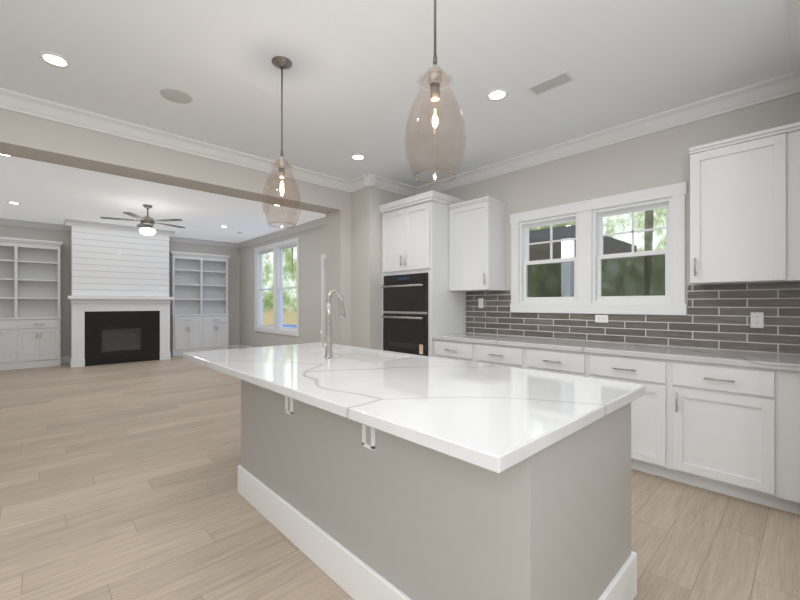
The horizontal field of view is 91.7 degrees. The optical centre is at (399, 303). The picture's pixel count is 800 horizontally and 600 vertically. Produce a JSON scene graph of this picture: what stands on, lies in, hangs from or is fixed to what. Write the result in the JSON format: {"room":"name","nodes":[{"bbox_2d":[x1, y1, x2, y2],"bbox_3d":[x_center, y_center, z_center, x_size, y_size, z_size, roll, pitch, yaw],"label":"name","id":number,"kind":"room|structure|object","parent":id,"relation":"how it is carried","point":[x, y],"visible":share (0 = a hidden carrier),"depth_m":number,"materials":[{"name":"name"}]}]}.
{"room":"kitchen","nodes":[
{"label":"kitchen","id":0,"kind":"room"},
{"bbox_2d":[0,224,239,356],"bbox_3d":[-6.658,-0.210,9.150,5.940,3.000,0.150,0,0,-43],"label":"wall","id":1,"kind":"structure","parent":0,"point":[21,232],"depth_m":8.50,"materials":[{"name":"grey paint"}]},
{"bbox_2d":[0,218,65,230],"bbox_3d":[-7.868,-1.653,7.831,1.830,0.115,0.109,0,0,-43],"label":"crown molding","id":2,"kind":"structure","parent":1,"relation":"attached to","point":[3,221],"depth_m":8.04,"materials":[{"name":"white wood"}]},
{"bbox_2d":[63,224,71,230],"bbox_3d":[-6.964,-1.653,8.126,0.110,0.115,0.660,0,0,-43],"label":"crown molding","id":3,"kind":"structure","parent":1,"relation":"attached to","point":[67,228],"depth_m":8.39,"materials":[{"name":"white wood"}]},
{"bbox_2d":[169,237,236,247],"bbox_3d":[-5.269,-1.653,10.280,1.830,0.115,0.109,0,0,-43],"label":"crown molding","id":4,"kind":"structure","parent":1,"relation":"attached to","point":[177,239],"depth_m":10.32,"materials":[{"name":"white wood"}]},
{"bbox_2d":[229,345,238,348],"bbox_3d":[-4.708,1.220,10.873,0.380,0.140,0.016,0,0,-43],"label":"baseboard","id":5,"kind":"structure","parent":1,"relation":"attached to","point":[230,346],"depth_m":10.90,"materials":[{"name":"white wood"}]},
{"bbox_2d":[0,155,325,242],"bbox_3d":[-4.412,-1.785,6.766,5.940,0.150,6.700,0,0,-43],"label":"ceiling","id":6,"kind":"structure","parent":0,"point":[40,191],"depth_m":6.67,"materials":[{"name":"white paint"}]},
{"bbox_2d":[64,219,175,236],"bbox_3d":[-6.020,-1.653,8.473,1.960,0.115,0.109,0,0,-43],"label":"crown molding","id":7,"kind":"structure","parent":6,"relation":"attached to","point":[68,224],"depth_m":8.31,"materials":[{"name":"white wood"}]},
{"bbox_2d":[100,204,185,235],"bbox_3d":[-4.415,-1.450,6.770,1.277,0.519,1.229,0,0,-43],"label":"ceiling fan","id":8,"kind":"object","parent":6,"relation":"hanging from","point":[147,223],"visible":1,"depth_m":6.65,"materials":[{"name":"silver metal"}]},
{"bbox_2d":[240,224,325,346],"bbox_3d":[-2.253,-0.210,8.697,0.150,3.000,6.550,0,0,-43],"label":"wall","id":9,"kind":"structure","parent":0,"point":[312,245],"depth_m":8.51,"materials":[{"name":"grey paint"}]},
{"bbox_2d":[239,344,252,348],"bbox_3d":[-3.075,1.220,9.448,0.016,0.140,4.330,0,0,-43],"label":"baseboard","id":10,"kind":"structure","parent":9,"relation":"attached to","point":[240,346],"depth_m":10.79,"materials":[{"name":"white wood"}]},
{"bbox_2d":[254,237,299,335],"bbox_3d":[-2.975,-0.379,9.446,0.174,2.186,2.374,0,0,-43],"label":"window","id":11,"kind":"structure","parent":9,"relation":"in","point":[277,288],"depth_m":9.38,"materials":[{"name":"white"}]},
{"bbox_2d":[237,217,325,247],"bbox_3d":[-2.348,-1.653,8.608,0.109,0.115,6.550,0,0,-43],"label":"crown molding","id":12,"kind":"structure","parent":9,"relation":"attached to","point":[321,221],"depth_m":8.92,"materials":[{"name":"white wood"}]},
{"bbox_2d":[321,254,325,342],"bbox_3d":[-1.168,0.144,7.528,0.174,2.292,1.104,0,0,-43],"label":"door frame","id":13,"kind":"structure","parent":9,"relation":"attached to","point":[323,292],"depth_m":7.81,"materials":[{"name":"white wood"}]},
{"bbox_2d":[326,191,350,345],"bbox_3d":[-0.367,-0.285,5.734,1.470,3.150,0.350,0,0,-43],"label":"wall","id":14,"kind":"structure","parent":0,"point":[338,250],"depth_m":5.18,"materials":[{"name":"grey paint"}]},
{"bbox_2d":[0,108,340,213],"bbox_3d":[-2.529,-1.550,3.697,4.470,0.620,0.350,0,0,-43],"label":"header","id":15,"kind":"object","parent":14,"relation":"attached to","point":[25,136],"visible":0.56,"depth_m":3.64,"materials":[{"name":"grey paint"}]},
{"bbox_2d":[351,186,408,349],"bbox_3d":[-0.214,-0.210,5.360,0.840,3.000,0.405,0,0,-43],"label":"wall","id":16,"kind":"structure","parent":0,"point":[366,271],"depth_m":5.02,"materials":[{"name":"grey paint"}]},
{"bbox_2d":[0,88,359,192],"bbox_3d":[-2.211,-1.552,3.681,4.370,0.115,0.109,0,0,-43],"label":"crown molding","id":17,"kind":"structure","parent":16,"relation":"attached to","point":[10,100],"depth_m":3.59,"materials":[{"name":"white wood"}]},
{"bbox_2d":[360,173,415,196],"bbox_3d":[-0.118,-1.552,5.097,0.840,0.115,0.110,0,0,-43],"label":"crown molding","id":18,"kind":"structure","parent":16,"relation":"attached to","point":[366,180],"depth_m":5.04,"materials":[{"name":"white wood"}]},
{"bbox_2d":[0,0,792,186],"bbox_3d":[0.071,-1.735,1.784,5.630,0.250,6.000,0,0,-43],"label":"ceiling","id":19,"kind":"structure","parent":0,"point":[354,73],"depth_m":2.63,"materials":[{"name":"white paint"}]},
{"bbox_2d":[37,51,71,67],"bbox_3d":[-2.273,-1.607,2.558,0.172,0.006,0.172,0,0,-43],"label":"recessed light","id":20,"kind":"object","parent":19,"relation":"in","point":[54,59],"visible":1,"depth_m":2.55,"materials":[{"name":"white"}]},
{"bbox_2d":[160,88,191,103],"bbox_3d":[-1.732,-1.607,3.005,0.220,0.004,0.220,0,0,-43],"label":"speaker","id":21,"kind":"object","parent":19,"relation":"attached to","point":[175,95],"visible":1,"depth_m":3.00},
{"bbox_2d":[262,56,300,227],"bbox_3d":[-0.786,-1.065,2.584,0.251,1.088,0.251,0,0,-43],"label":"pendant light","id":22,"kind":"object","parent":19,"relation":"hanging from","point":[281,62],"visible":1,"depth_m":2.58,"materials":[{"name":"clear glass"}]},
{"bbox_2d":[350,154,365,159],"bbox_3d":[-0.461,-1.607,4.251,0.172,0.006,0.172,0,0,-43],"label":"recessed light","id":23,"kind":"object","parent":19,"relation":"in","point":[357,157],"visible":1,"depth_m":4.25,"materials":[{"name":"white"}]},
{"bbox_2d":[405,0,465,183],"bbox_3d":[0.144,-1.065,1.597,0.251,1.088,0.251,0,0,-43],"label":"pendant light","id":24,"kind":"object","parent":19,"relation":"hanging from","point":[434,77],"visible":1,"depth_m":1.59,"materials":[{"name":"clear glass"}]},
{"bbox_2d":[486,89,508,100],"bbox_3d":[0.747,-1.607,2.984,0.172,0.006,0.172,0,0,-43],"label":"recessed light","id":25,"kind":"object","parent":19,"relation":"in","point":[496,94],"visible":1,"depth_m":2.97,"materials":[{"name":"white"}]},
{"bbox_2d":[526,71,575,96],"bbox_3d":[1.103,-1.607,2.839,0.160,0.004,0.306,0,0,-43],"label":"ceiling vent","id":26,"kind":"object","parent":19,"relation":"in","point":[553,82],"visible":1,"depth_m":2.83,"materials":[{"name":"white metal"}]},
{"bbox_2d":[0,356,799,599],"bbox_3d":[-2.198,1.340,4.490,6.340,0.100,13.350,0,0,-43],"label":"floor","id":27,"kind":"structure","parent":0,"point":[118,481],"depth_m":2.37,"materials":[{"name":"brown wood"}]},
{"bbox_2d":[0,237,62,370],"bbox_3d":[-7.699,-0.007,7.783,1.410,2.595,0.405,0,0,-43],"label":"built-in bookcase","id":28,"kind":"object","parent":27,"relation":"on","point":[30,327],"visible":1,"depth_m":7.92,"materials":[{"name":"white wood"}]},
{"bbox_2d":[68,226,173,367],"bbox_3d":[-6.269,-0.208,8.738,1.880,2.997,0.977,0,0,-43],"label":"fireplace","id":29,"kind":"object","parent":27,"relation":"on","point":[120,299],"visible":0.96,"depth_m":8.43,"materials":[{"name":"white paint"}]},
{"bbox_2d":[169,251,229,355],"bbox_3d":[-5.210,-0.007,10.129,1.410,2.595,0.405,0,0,-43],"label":"built-in bookcase","id":30,"kind":"object","parent":27,"relation":"on","point":[199,318],"visible":1,"depth_m":10.09,"materials":[{"name":"white wood"}]},
{"bbox_2d":[195,362,636,599],"bbox_3d":[-0.203,0.845,2.263,1.088,0.890,2.508,0,0,-43],"label":"kitchen island","id":31,"kind":"object","parent":27,"relation":"on","point":[368,474],"depth_m":1.49,"materials":[{"name":"grey paint"}]},
{"bbox_2d":[183,346,606,473],"bbox_3d":[-0.425,0.380,2.128,0.700,0.040,2.660,0,0,-43],"label":"island countertop","id":32,"kind":"structure","parent":31,"relation":"on","point":[491,426],"depth_m":1.43,"materials":[{"name":"white stone"}]},
{"bbox_2d":[320,290,345,357],"bbox_3d":[-0.451,0.131,2.612,0.202,0.455,0.058,0,0,-43],"label":"faucet","id":33,"kind":"object","parent":32,"relation":"on","point":[327,345],"visible":1,"depth_m":2.58,"materials":[{"name":"silver metal"}]},
{"bbox_2d":[335,350,390,361],"bbox_3d":[-0.285,0.515,2.782,0.424,0.254,0.744,0,0,-43],"label":"sink","id":34,"kind":"object","parent":32,"relation":"in","point":[359,354],"depth_m":2.96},
{"bbox_2d":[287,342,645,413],"bbox_3d":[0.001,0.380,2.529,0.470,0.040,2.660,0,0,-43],"label":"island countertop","id":35,"kind":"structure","parent":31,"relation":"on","point":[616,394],"depth_m":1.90,"materials":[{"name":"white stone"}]},
{"bbox_2d":[379,190,465,356],"bbox_3d":[0.276,0.005,4.941,0.695,2.570,0.962,0,0,-43],"label":"tall cabinet","id":36,"kind":"object","parent":27,"relation":"on","point":[415,233],"visible":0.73,"depth_m":4.60,"materials":[{"name":"white wood"}]},
{"bbox_2d":[381,273,427,355],"bbox_3d":[0.235,0.128,4.902,0.654,0.980,0.760,0,0,-43],"label":"oven","id":37,"kind":"object","parent":36,"relation":"in","point":[405,313],"visible":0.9,"depth_m":4.68,"materials":[{"name":"black metal"}]},
{"bbox_2d":[432,337,519,367],"bbox_3d":[0.991,0.846,4.232,0.626,0.888,1.133,0,0,-43],"label":"base cabinet","id":38,"kind":"object","parent":27,"relation":"on","point":[483,352],"depth_m":3.97,"materials":[{"name":"white wood"}]},
{"bbox_2d":[520,345,667,478],"bbox_3d":[1.768,0.846,3.408,0.626,0.888,1.133,0,0,-43],"label":"base cabinet","id":39,"kind":"object","parent":27,"relation":"on","point":[649,412],"depth_m":2.94,"materials":[{"name":"white wood"}]},
{"bbox_2d":[668,357,799,514],"bbox_3d":[2.403,0.846,2.734,0.626,0.888,0.718,0,0,-43],"label":"base cabinet","id":40,"kind":"object","parent":27,"relation":"on","point":[726,422],"depth_m":2.52,"materials":[{"name":"white wood"}]},
{"bbox_2d":[436,333,799,368],"bbox_3d":[1.622,0.380,3.555,0.636,0.040,2.984,0,0,-43],"label":"countertop","id":41,"kind":"structure","parent":40,"relation":"on","point":[778,361],"depth_m":3.03,"materials":[{"name":"white stone"}]},
{"bbox_2d":[440,93,799,354],"bbox_3d":[2.065,-0.160,3.663,0.150,2.900,6.000,0,0,-43],"label":"wall","id":42,"kind":"structure","parent":0,"point":[656,159],"depth_m":3.55,"materials":[{"name":"grey paint"}]},
{"bbox_2d":[448,196,505,291],"bbox_3d":[0.884,-0.663,4.527,0.378,1.017,0.557,0,0,-43],"label":"upper cabinet","id":43,"kind":"object","parent":42,"relation":"attached to","point":[477,244],"visible":1,"depth_m":4.38,"materials":[{"name":"white wood"}]},
{"bbox_2d":[510,182,686,314],"bbox_3d":[1.867,-0.459,3.855,0.174,1.106,1.634,0,0,-43],"label":"kitchen window","id":44,"kind":"structure","parent":42,"relation":"in","point":[590,278],"depth_m":3.75,"materials":[{"name":"white wood"}]},
{"bbox_2d":[416,74,799,194],"bbox_3d":[1.516,-1.552,4.056,0.109,0.115,3.865,0,0,-43],"label":"crown molding","id":45,"kind":"structure","parent":42,"relation":"attached to","point":[785,85],"depth_m":3.44,"materials":[{"name":"white wood"}]},
{"bbox_2d":[466,282,799,354],"bbox_3d":[1.851,0.102,3.770,0.008,0.511,2.982,0,0,-43],"label":"backsplash","id":46,"kind":"structure","parent":42,"relation":"attached to","point":[718,317],"depth_m":3.18,"materials":[{"name":"tile"}]},
{"bbox_2d":[478,298,483,307],"bbox_3d":[0.977,-0.010,4.686,0.007,0.116,0.072,0,0,-43],"label":"electrical outlet","id":47,"kind":"object","parent":46,"relation":"attached to","point":[480,302],"visible":1,"depth_m":4.68,"materials":[{"name":"white plastic"}]},
{"bbox_2d":[595,315,607,322],"bbox_3d":[1.917,0.140,3.689,0.007,0.072,0.116,0,0,-43],"label":"electrical outlet","id":48,"kind":"object","parent":46,"relation":"attached to","point":[602,318],"visible":1,"depth_m":3.69,"materials":[{"name":"white plastic"}]},
{"bbox_2d":[751,312,763,327],"bbox_3d":[2.664,0.120,2.896,0.007,0.116,0.072,0,0,-43],"label":"electrical outlet","id":49,"kind":"object","parent":46,"relation":"attached to","point":[757,319],"visible":1,"depth_m":2.89,"materials":[{"name":"white plastic"}]},
{"bbox_2d":[689,122,799,284],"bbox_3d":[2.517,-0.663,2.795,0.378,1.017,0.650,0,0,-43],"label":"upper cabinet","id":50,"kind":"object","parent":42,"relation":"attached to","point":[744,209],"visible":1,"depth_m":2.70,"materials":[{"name":"white wood"}]},
{"bbox_2d":[787,0,799,91],"bbox_3d":[2.170,-1.552,2.093,1.630,0.115,0.109,0,0,-43],"label":"crown molding","id":51,"kind":"structure","parent":42,"relation":"attached to","point":[793,6],"depth_m":2.35,"materials":[{"name":"white"}]},
{"label":"outside","id":52,"kind":"structure","parent":0,"visible":0},
{"bbox_2d":[268,324,296,327],"bbox_3d":[-3.956,1.190,13.311,1.900,0.800,3.200,0,0,-43],"label":"tarp","id":53,"kind":"object","parent":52,"point":[289,325],"depth_m":14.26,"materials":[{"name":"blue plastic"}]},
{"bbox_2d":[561,238,573,257],"bbox_3d":[2.734,0.366,6.321,0.150,2.847,0.150,0,0,-43],"label":"porch post","id":54,"kind":"object","parent":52,"point":[568,247],"depth_m":6.27,"materials":[{"name":"white wood"}]},
{"bbox_2d":[529,224,636,260],"bbox_3d":[2.592,-1.160,8.695,3.300,0.200,3.900,0,0,-43],"label":"porch roof","id":55,"kind":"structure","parent":54,"relation":"on","point":[563,231],"depth_m":7.24,"materials":[{"name":"grey"}]}
]}

